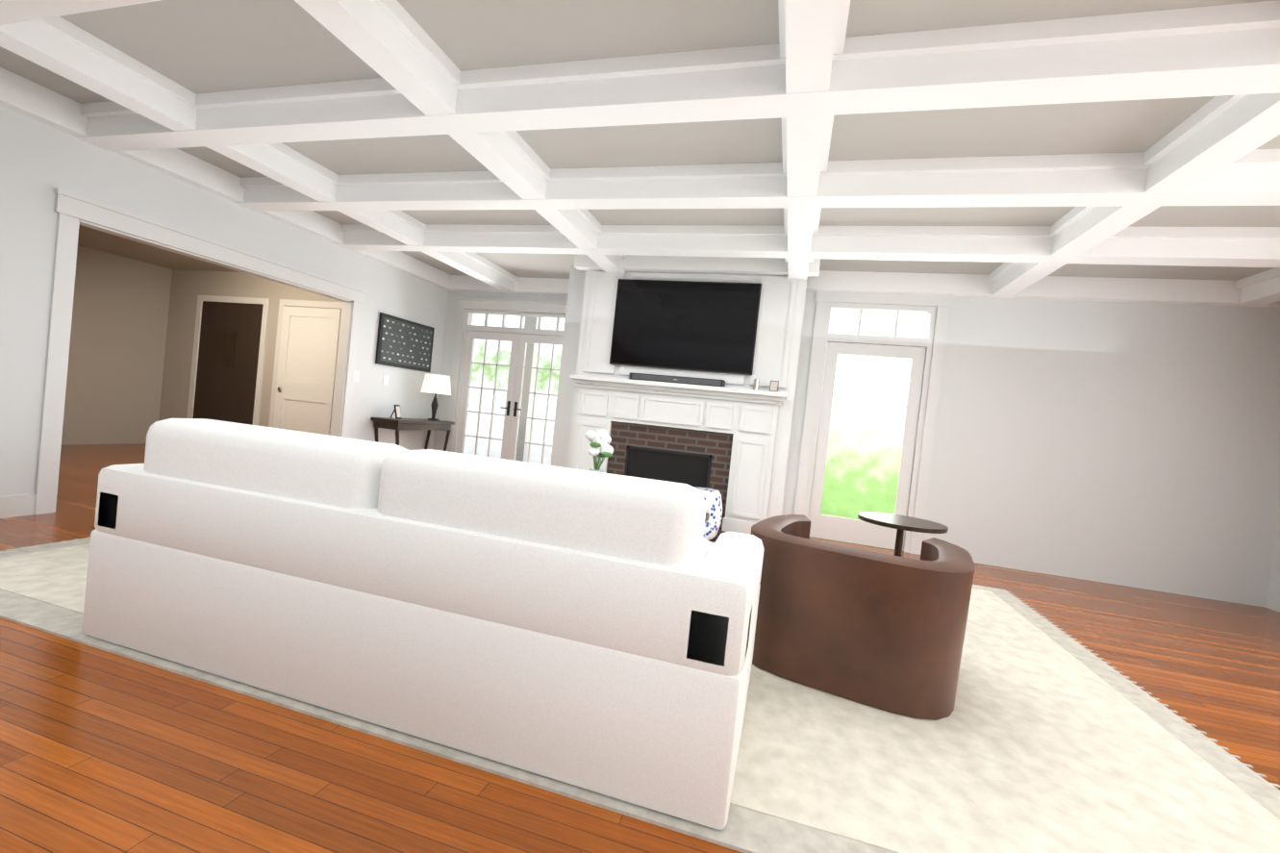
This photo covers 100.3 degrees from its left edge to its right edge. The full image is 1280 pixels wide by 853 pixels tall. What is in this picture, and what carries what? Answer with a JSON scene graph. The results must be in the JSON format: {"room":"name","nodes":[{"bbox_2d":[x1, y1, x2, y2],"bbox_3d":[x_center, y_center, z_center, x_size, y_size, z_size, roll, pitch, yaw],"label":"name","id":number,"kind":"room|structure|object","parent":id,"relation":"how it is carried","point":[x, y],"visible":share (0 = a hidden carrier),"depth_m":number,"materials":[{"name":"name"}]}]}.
{"room":"living room","nodes":[
{"label":"living room","id":0,"kind":"room"},
{"bbox_2d":[61,245,173,445],"bbox_3d":[-7.242,-1.037,5.751,0.120,2.510,3.940,6,1,16],"label":"wall","id":1,"kind":"structure","parent":0,"point":[131,349],"depth_m":6.96,"materials":[{"name":"beige paint"}]},
{"bbox_2d":[0,105,448,496],"bbox_3d":[-4.308,-0.797,2.538,0.120,2.760,11.100,6,1,16],"label":"wall","id":2,"kind":"structure","parent":0,"point":[39,162],"depth_m":3.83,"materials":[{"name":"white paint"}]},
{"bbox_2d":[0,493,36,518],"bbox_3d":[-4.213,0.519,3.137,0.015,0.140,0.970,6,1,16],"label":"baseboard","id":3,"kind":"structure","parent":2,"relation":"attached to","point":[12,506],"depth_m":3.51,"materials":[{"name":"white"}]},
{"bbox_2d":[34,188,366,514],"bbox_3d":[-3.669,-0.484,4.848,0.165,2.180,2.660,6,1,16],"label":"trim","id":4,"kind":"structure","parent":2,"relation":"attached to","point":[74,211],"depth_m":3.83,"materials":[{"name":"white wood"}]},
{"bbox_2d":[353,371,359,381],"bbox_3d":[-3.250,-0.576,6.123,0.015,0.120,0.080,6,1,16],"label":"switch plate","id":5,"kind":"object","parent":2,"relation":"attached to","point":[356,378],"depth_m":6.13,"materials":[{"name":"white plastic"}]},
{"bbox_2d":[382,375,388,384],"bbox_3d":[-3.123,-0.571,6.576,0.015,0.120,0.080,6,1,16],"label":"switch plate","id":6,"kind":"object","parent":2,"relation":"attached to","point":[385,381],"depth_m":6.57,"materials":[{"name":"white plastic"}]},
{"bbox_2d":[375,312,434,372],"bbox_3d":[-2.986,-1.050,6.843,0.034,0.610,0.980,6,1,16],"label":"wall sign","id":7,"kind":"object","parent":2,"relation":"attached to","point":[404,343],"visible":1,"depth_m":6.77,"materials":[{"name":"black"}]},
{"bbox_2d":[157,269,342,426],"bbox_3d":[-4.951,-0.826,7.091,3.570,2.510,0.120,6,1,16],"label":"wall","id":8,"kind":"structure","parent":0,"point":[185,286],"depth_m":7.38,"materials":[{"name":"beige paint"}]},
{"bbox_2d":[186,295,342,435],"bbox_3d":[-4.959,-0.624,6.993,2.530,2.110,0.064,6,1,16],"label":"doors","id":9,"kind":"structure","parent":8,"relation":"attached to","point":[228,358],"depth_m":7.01,"materials":[{"name":"white painted wood"}]},
{"bbox_2d":[0,443,1279,852],"bbox_3d":[-1.859,0.888,1.835,12.900,0.060,11.100,6,1,16],"label":"floor","id":10,"kind":"structure","parent":0,"point":[102,751],"depth_m":1.55,"materials":[{"name":"brown wood"}]},
{"bbox_2d":[370,417,454,451],"bbox_3d":[-2.916,0.280,6.862,0.400,0.742,1.100,6,1,16],"label":"console table","id":11,"kind":"object","parent":10,"relation":"on","point":[394,423],"visible":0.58,"depth_m":6.57,"materials":[{"name":"brown wood"}]},
{"bbox_2d":[389,404,401,419],"bbox_3d":[-3.014,-0.184,6.598,0.127,0.170,0.128,6,1,16],"label":"photo frame","id":12,"kind":"object","parent":11,"relation":"on","point":[396,411],"visible":0.95,"depth_m":6.58,"materials":[{"name":"black"}]},
{"bbox_2d":[420,373,451,420],"bbox_3d":[-2.745,-0.389,7.174,0.390,0.609,0.390,6,1,16],"label":"table lamp","id":13,"kind":"object","parent":11,"relation":"on","point":[435,384],"visible":1,"depth_m":7.04,"materials":[{"name":"black"}]},
{"bbox_2d":[0,536,1279,852],"bbox_3d":[-0.324,0.981,3.335,5.820,0.013,3.480,6,1,16],"label":"living room rug","id":14,"kind":"object","parent":10,"relation":"on","point":[1046,737],"visible":0.38,"depth_m":1.83,"materials":[{"name":"beige carpet"}]},
{"bbox_2d":[82,418,764,829],"bbox_3d":[-0.797,0.509,2.195,2.500,0.872,0.980,6,1,16],"label":"sofa","id":15,"kind":"object","parent":14,"relation":"on","point":[587,630],"visible":1,"depth_m":1.64,"materials":[{"name":"fabric"}]},
{"bbox_2d":[704,512,709,523],"bbox_3d":[-0.246,0.757,3.617,1.300,0.437,0.700,6,1,16],"label":"coffee table","id":16,"kind":"object","parent":14,"relation":"on","point":[707,516],"visible":0.08,"depth_m":3.69,"materials":[{"name":"brown wood"}]},
{"bbox_2d":[585,428,613,472],"bbox_3d":[-0.265,0.278,3.647,0.214,0.510,0.330,6,1,16],"label":"flower vase","id":17,"kind":"object","parent":16,"relation":"on","point":[599,448],"visible":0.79,"depth_m":3.55,"materials":[{"name":"clear glass"}]},
{"bbox_2d":[750,514,975,720],"bbox_3d":[1.020,0.822,2.574,0.999,0.610,0.931,6,1,16],"label":"leather chair","id":18,"kind":"object","parent":14,"relation":"on","point":[884,632],"visible":0.96,"depth_m":2.17,"materials":[{"name":"brown leather"}]},
{"bbox_2d":[857,511,948,556],"bbox_3d":[1.587,0.874,3.309,0.500,0.595,0.500,6,1,16],"label":"side table","id":19,"kind":"object","parent":14,"relation":"on","point":[900,523],"visible":0.56,"depth_m":3.25,"materials":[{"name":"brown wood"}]},
{"bbox_2d":[569,374,787,541],"bbox_3d":[0.239,0.281,5.325,2.230,1.445,0.450,6,1,16],"label":"fireplace","id":20,"kind":"object","parent":10,"relation":"on","point":[721,439],"visible":0.83,"depth_m":5.43,"materials":[{"name":"white"}]},
{"bbox_2d":[628,372,725,387],"bbox_3d":[0.370,-0.473,5.441,0.980,0.073,0.095,6,1,16],"label":"soundbar","id":21,"kind":"object","parent":20,"relation":"on","point":[678,379],"visible":0.9,"depth_m":5.39,"materials":[{"name":"black plastic"}]},
{"bbox_2d":[752,378,778,391],"bbox_3d":[1.219,-0.396,5.186,0.240,0.105,0.061,6,1,16],"label":"mantel decor","id":22,"kind":"object","parent":20,"relation":"on","point":[773,386],"visible":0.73,"depth_m":5.14,"materials":[{"name":"white wood"}]},
{"bbox_2d":[693,486,722,539],"bbox_3d":[0.582,0.795,4.942,0.350,0.445,0.350,6,1,16],"label":"garden stool","id":23,"kind":"object","parent":10,"relation":"on","point":[713,502],"visible":0.56,"depth_m":4.80,"materials":[{"name":"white ceramic"}]},
{"bbox_2d":[0,0,1279,280],"bbox_3d":[-1.585,-1.762,1.783,12.900,0.370,11.100,6,1,16],"label":"ceiling","id":24,"kind":"structure","parent":0,"point":[200,46],"depth_m":2.86,"materials":[{"name":"white paint"}]},
{"bbox_2d":[0,0,161,25],"bbox_3d":[0.127,-1.568,1.260,8.900,0.264,0.620,6,1,16],"label":"beam","id":25,"kind":"structure","parent":24,"relation":"attached to","point":[15,11],"depth_m":2.19,"materials":[{"name":"white paint"}]},
{"bbox_2d":[0,0,1279,307],"bbox_3d":[0.875,-1.574,3.917,8.900,0.200,5.060,6,1,16],"label":"ceiling beams","id":26,"kind":"structure","parent":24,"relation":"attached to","point":[812,73],"depth_m":3.08,"materials":[{"name":"white wood"}]},
{"bbox_2d":[566,270,806,518],"bbox_3d":[0.458,-0.365,5.741,2.310,2.760,0.450,6,1,16],"label":"wall","id":27,"kind":"structure","parent":0,"point":[780,458],"depth_m":5.25,"materials":[{"name":"white paint"}]},
{"bbox_2d":[609,278,761,375],"bbox_3d":[0.441,-1.036,5.474,1.490,0.900,0.047,6,1,16],"label":"tv","id":28,"kind":"object","parent":27,"relation":"attached to","point":[699,326],"visible":0.94,"depth_m":5.44,"materials":[{"name":"black"}]},
{"bbox_2d":[582,271,797,388],"bbox_3d":[0.462,-1.113,5.464,2.410,1.258,0.090,6,1,16],"label":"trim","id":29,"kind":"structure","parent":27,"relation":"attached to","point":[774,327],"depth_m":5.37,"materials":[{"name":"white"}]},
{"bbox_2d":[432,266,1279,607],"bbox_3d":[1.355,-0.280,6.122,9.140,2.760,0.770,6,1,16],"label":"wall","id":30,"kind":"structure","parent":0,"point":[1127,443],"depth_m":4.91,"materials":[{"name":"white paint"}]},
{"bbox_2d":[446,297,566,451],"bbox_3d":[-1.735,-0.476,7.239,1.972,2.470,0.050,6,1,16],"label":"door frame","id":31,"kind":"structure","parent":30,"relation":"attached to","point":[526,306],"depth_m":7.41,"materials":[{"name":"white wood"}]},
{"bbox_2d":[451,309,565,464],"bbox_3d":[-1.724,-0.399,7.310,1.712,2.316,0.138,6,1,16],"label":"doors","id":32,"kind":"structure","parent":30,"relation":"in","point":[519,338],"depth_m":7.31,"materials":[{"name":"white wood"}]},
{"bbox_2d":[793,290,952,554],"bbox_3d":[2.335,-0.091,5.482,1.300,2.610,0.171,6,1,16],"label":"door","id":33,"kind":"structure","parent":30,"relation":"in","point":[917,351],"depth_m":5.43,"materials":[{"name":"white wood"}]},
{"bbox_2d":[1266,505,1279,612],"bbox_3d":[4.354,0.145,0.204,0.120,2.760,10.900,6,1,16],"label":"wall","id":34,"kind":"structure","parent":0,"point":[1273,600],"depth_m":4.54,"materials":[{"name":"white paint"}]},
{"label":"outside","id":35,"kind":"structure","parent":0,"visible":0},
{"bbox_2d":[463,309,928,519],"bbox_3d":[1.035,-0.725,8.153,10.500,4.500,0.100,6,1,16],"label":"window glass","id":36,"kind":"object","parent":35,"point":[865,432],"depth_m":7.56,"materials":[{"name":"clear glass"}]},
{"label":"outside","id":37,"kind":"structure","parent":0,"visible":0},
{"bbox_2d":[515,317,543,462],"bbox_3d":[-1.497,-0.687,8.265,2.400,3.100,1.050,6,1,16],"label":"porch","id":38,"kind":"object","parent":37,"point":[529,381],"visible":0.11,"depth_m":8.21,"materials":[{"name":"white"}]}
]}

